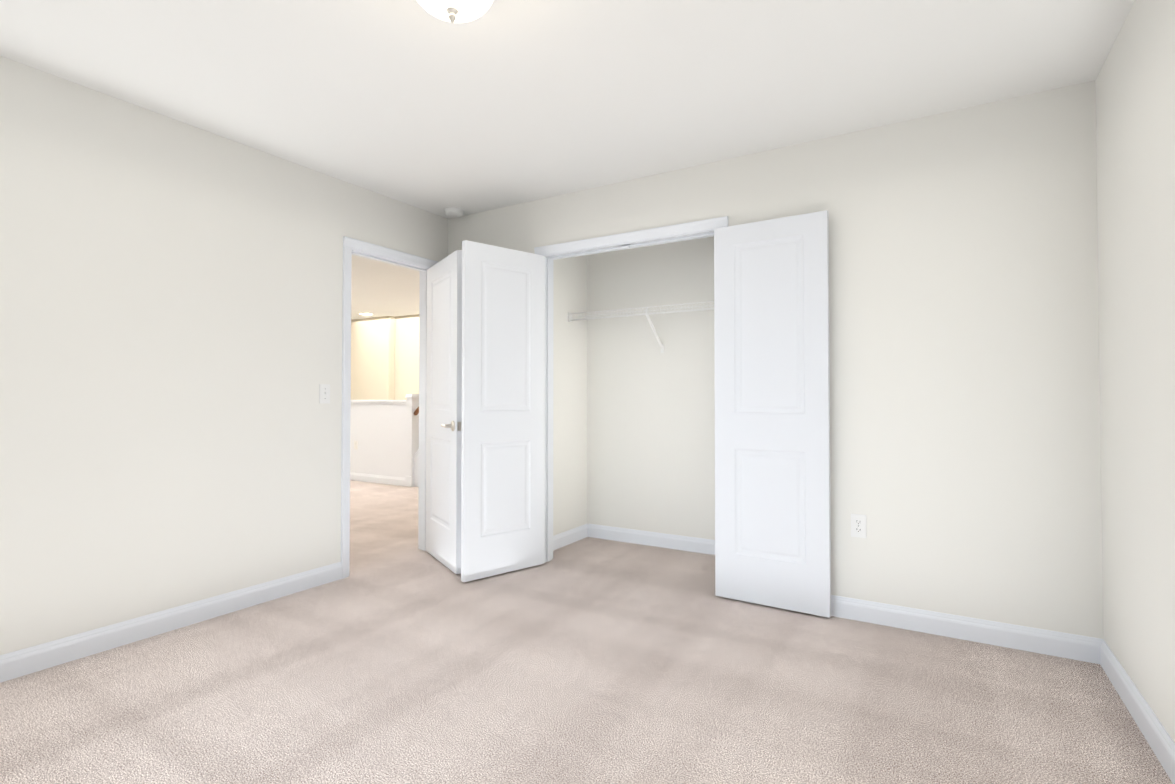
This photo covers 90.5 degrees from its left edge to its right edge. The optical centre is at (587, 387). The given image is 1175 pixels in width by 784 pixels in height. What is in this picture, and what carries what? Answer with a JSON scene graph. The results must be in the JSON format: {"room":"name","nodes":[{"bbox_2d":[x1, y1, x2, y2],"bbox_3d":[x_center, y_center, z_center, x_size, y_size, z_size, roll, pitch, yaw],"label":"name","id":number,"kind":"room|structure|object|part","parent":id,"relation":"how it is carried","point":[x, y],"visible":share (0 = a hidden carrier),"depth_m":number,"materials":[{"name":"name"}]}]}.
{"room":"empty bedroom","nodes":[
{"label":"empty bedroom","id":0,"kind":"room"},
{"bbox_2d":[0,56,447,654],"bbox_3d":[-2.065,-0.071,2.760,0.120,2.440,4.010,-1,-1,31],"label":"wall","id":1,"kind":"structure","parent":0,"point":[170,340],"depth_m":2.73,"materials":[{"name":"beige paint"}]},
{"bbox_2d":[0,562,341,682],"bbox_3d":[-2.231,1.091,2.334,0.014,0.102,2.840,-1,-1,31],"label":"baseboard","id":2,"kind":"structure","parent":1,"relation":"attached to","point":[112,636],"depth_m":2.69,"materials":[{"name":"white paint"}]},
{"bbox_2d":[319,384,329,403],"bbox_3d":[-1.559,0.035,3.468,0.016,0.114,0.070,-1,-1,31],"label":"light switch","id":3,"kind":"object","parent":1,"relation":"attached to","point":[324,393],"visible":1,"depth_m":3.46,"materials":[{"name":"white plastic"}]},
{"bbox_2d":[341,236,437,578],"bbox_3d":[-1.345,0.121,3.938,0.138,2.094,0.796,-1,-1,31],"label":"door frame","id":4,"kind":"structure","parent":1,"relation":"attached to","point":[349,244],"depth_m":3.69,"materials":[{"name":"white paint"}]},
{"bbox_2d":[425,250,461,573],"bbox_3d":[-0.970,0.150,3.902,0.156,2.008,0.671,1,-1,-32],"label":"entry door","id":5,"kind":"structure","parent":1,"relation":"in","point":[443,402],"depth_m":3.82,"materials":[{"name":"white paint"}]},
{"bbox_3d":[-0.841,0.239,3.691,0.156,0.066,0.179,1,-1,-32],"label":"handle","id":6,"kind":"part","parent":5,"relation":"part of","materials":[{"name":"silver metal"}]},
{"bbox_2d":[351,314,418,399],"bbox_3d":[-3.404,-0.010,6.474,6.000,2.440,5.860,-1,-1,31],"label":"wall","id":7,"kind":"structure","parent":0,"point":[384,357],"depth_m":9.61,"materials":[{"name":"beige paint"}]},
{"bbox_2d":[414,450,418,486],"bbox_3d":[-1.548,0.427,6.882,1.384,1.580,0.042,-1,-1,31],"label":"trim","id":8,"kind":"structure","parent":7,"relation":"attached to","point":[416,464],"depth_m":7.20,"materials":[{"name":"white paint"}]},
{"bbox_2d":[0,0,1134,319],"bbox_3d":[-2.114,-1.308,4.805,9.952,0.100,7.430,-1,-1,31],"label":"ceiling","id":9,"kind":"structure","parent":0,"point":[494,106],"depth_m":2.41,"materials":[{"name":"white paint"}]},
{"bbox_2d":[444,207,463,217],"bbox_3d":[-0.953,-1.249,4.165,0.136,0.038,0.136,-1,-1,31],"label":"smoke detector","id":10,"kind":"object","parent":9,"relation":"attached to","point":[453,212],"visible":1,"depth_m":4.12,"materials":[{"name":"white plastic"}]},
{"bbox_2d":[417,0,492,22],"bbox_3d":[-0.415,-1.213,1.788,0.350,0.189,0.350,-1,-1,31],"label":"ceiling light","id":11,"kind":"object","parent":9,"relation":"attached to","point":[457,11],"visible":1,"depth_m":1.79,"materials":[{"name":"white glass"}]},
{"bbox_2d":[553,255,588,535],"bbox_3d":[-0.232,-0.044,4.383,0.120,2.440,0.660,-1,-1,31],"label":"wall","id":12,"kind":"structure","parent":0,"point":[570,275],"depth_m":4.44,"materials":[{"name":"beige paint"}]},
{"bbox_2d":[0,480,1172,783],"bbox_3d":[-2.114,1.232,4.763,9.952,0.100,7.430,-1,-1,31],"label":"floor","id":13,"kind":"structure","parent":0,"point":[396,656],"depth_m":2.17,"materials":[{"name":"carpet"}]},
{"bbox_2d":[350,404,406,477],"bbox_3d":[-3.702,0.716,8.190,3.470,1.045,0.115,-1,-1,31],"label":"wall","id":14,"kind":"structure","parent":13,"relation":"on","point":[378,432],"depth_m":7.51,"materials":[{"name":"white paint"}]},
{"bbox_2d":[354,441,357,449],"bbox_3d":[-3.078,0.761,7.743,0.070,0.114,0.007,-1,-1,31],"label":"outlet","id":15,"kind":"object","parent":14,"relation":"attached to","point":[356,445],"visible":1,"depth_m":7.74,"materials":[{"name":"white plastic"}]},
{"bbox_2d":[350,394,418,486],"bbox_3d":[-3.657,0.665,8.163,3.577,1.145,0.161,-1,-1,31],"label":"trim","id":16,"kind":"structure","parent":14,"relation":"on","point":[412,431],"depth_m":7.24,"materials":[{"name":"white paint"}]},
{"bbox_2d":[589,236,714,539],"bbox_3d":[0.671,-0.045,4.319,1.735,2.440,0.120,-1,-1,31],"label":"wall","id":17,"kind":"structure","parent":0,"point":[633,427],"depth_m":4.35,"materials":[{"name":"beige paint"}]},
{"bbox_2d":[553,523,714,554],"bbox_3d":[0.465,1.118,3.957,1.495,0.102,0.680,-1,-1,31],"label":"baseboard","id":18,"kind":"structure","parent":17,"relation":"attached to","point":[664,540],"depth_m":4.34,"materials":[{"name":"white paint"}]},
{"bbox_2d":[568,301,713,352],"bbox_3d":[0.565,-0.419,4.149,1.494,0.312,0.290,-1,-1,31],"label":"wire shelf","id":19,"kind":"object","parent":17,"relation":"attached to","point":[646,313],"visible":0.73,"depth_m":4.17,"materials":[{"name":"white metal"}]},
{"bbox_2d":[448,80,1102,638],"bbox_3d":[0.579,-0.060,3.441,3.712,2.440,0.120,-1,-1,31],"label":"wall","id":20,"kind":"structure","parent":0,"point":[964,404],"depth_m":2.71,"materials":[{"name":"beige paint"}]},
{"bbox_2d":[461,240,544,581],"bbox_3d":[-0.517,0.137,3.670,0.602,2.030,0.044,1,-1,-41],"label":"closet door","id":21,"kind":"structure","parent":20,"relation":"in","point":[503,427],"depth_m":3.63,"materials":[{"name":"white paint"}]},
{"bbox_2d":[543,229,713,562],"bbox_3d":[0.250,0.129,3.636,1.238,2.069,0.120,-1,-1,31],"label":"door frame","id":22,"kind":"structure","parent":20,"relation":"attached to","point":[548,524],"depth_m":3.92,"materials":[{"name":"white paint"}]},
{"bbox_2d":[534,216,727,254],"bbox_3d":[0.214,0.105,3.577,1.328,2.114,0.018,-1,-1,31],"label":"trim","id":23,"kind":"structure","parent":20,"relation":"attached to","point":[680,229],"depth_m":3.54,"materials":[{"name":"white paint"}]},
{"bbox_2d":[714,210,830,617],"bbox_3d":[0.960,0.127,3.086,0.602,2.030,0.044,-1,-1,33],"label":"closet door","id":24,"kind":"structure","parent":20,"relation":"in","point":[772,432],"depth_m":3.05,"materials":[{"name":"white paint"}]},
{"bbox_2d":[851,514,865,537],"bbox_3d":[1.346,0.685,2.894,0.070,0.114,0.007,-1,-1,31],"label":"outlet","id":25,"kind":"object","parent":20,"relation":"attached to","point":[858,525],"visible":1,"depth_m":2.89,"materials":[{"name":"white plastic"}]},
{"bbox_2d":[831,595,1095,663],"bbox_3d":[1.451,1.099,2.821,1.554,0.102,0.014,-1,-1,31],"label":"baseboard","id":26,"kind":"structure","parent":20,"relation":"attached to","point":[1036,640],"depth_m":2.64,"materials":[{"name":"white paint"}]},
{"bbox_2d":[1095,0,1174,741],"bbox_3d":[2.070,-0.080,2.202,0.120,2.440,7.310,-1,-1,31],"label":"wall","id":27,"kind":"structure","parent":0,"point":[1135,115],"depth_m":1.95,"materials":[{"name":"beige paint"}]},
{"bbox_2d":[1096,638,1174,783],"bbox_3d":[1.163,1.066,0.803,0.014,0.102,3.770,-1,-1,31],"label":"baseboard","id":28,"kind":"structure","parent":27,"relation":"attached to","point":[1159,740],"depth_m":1.95,"materials":[{"name":"white paint"}]}
]}

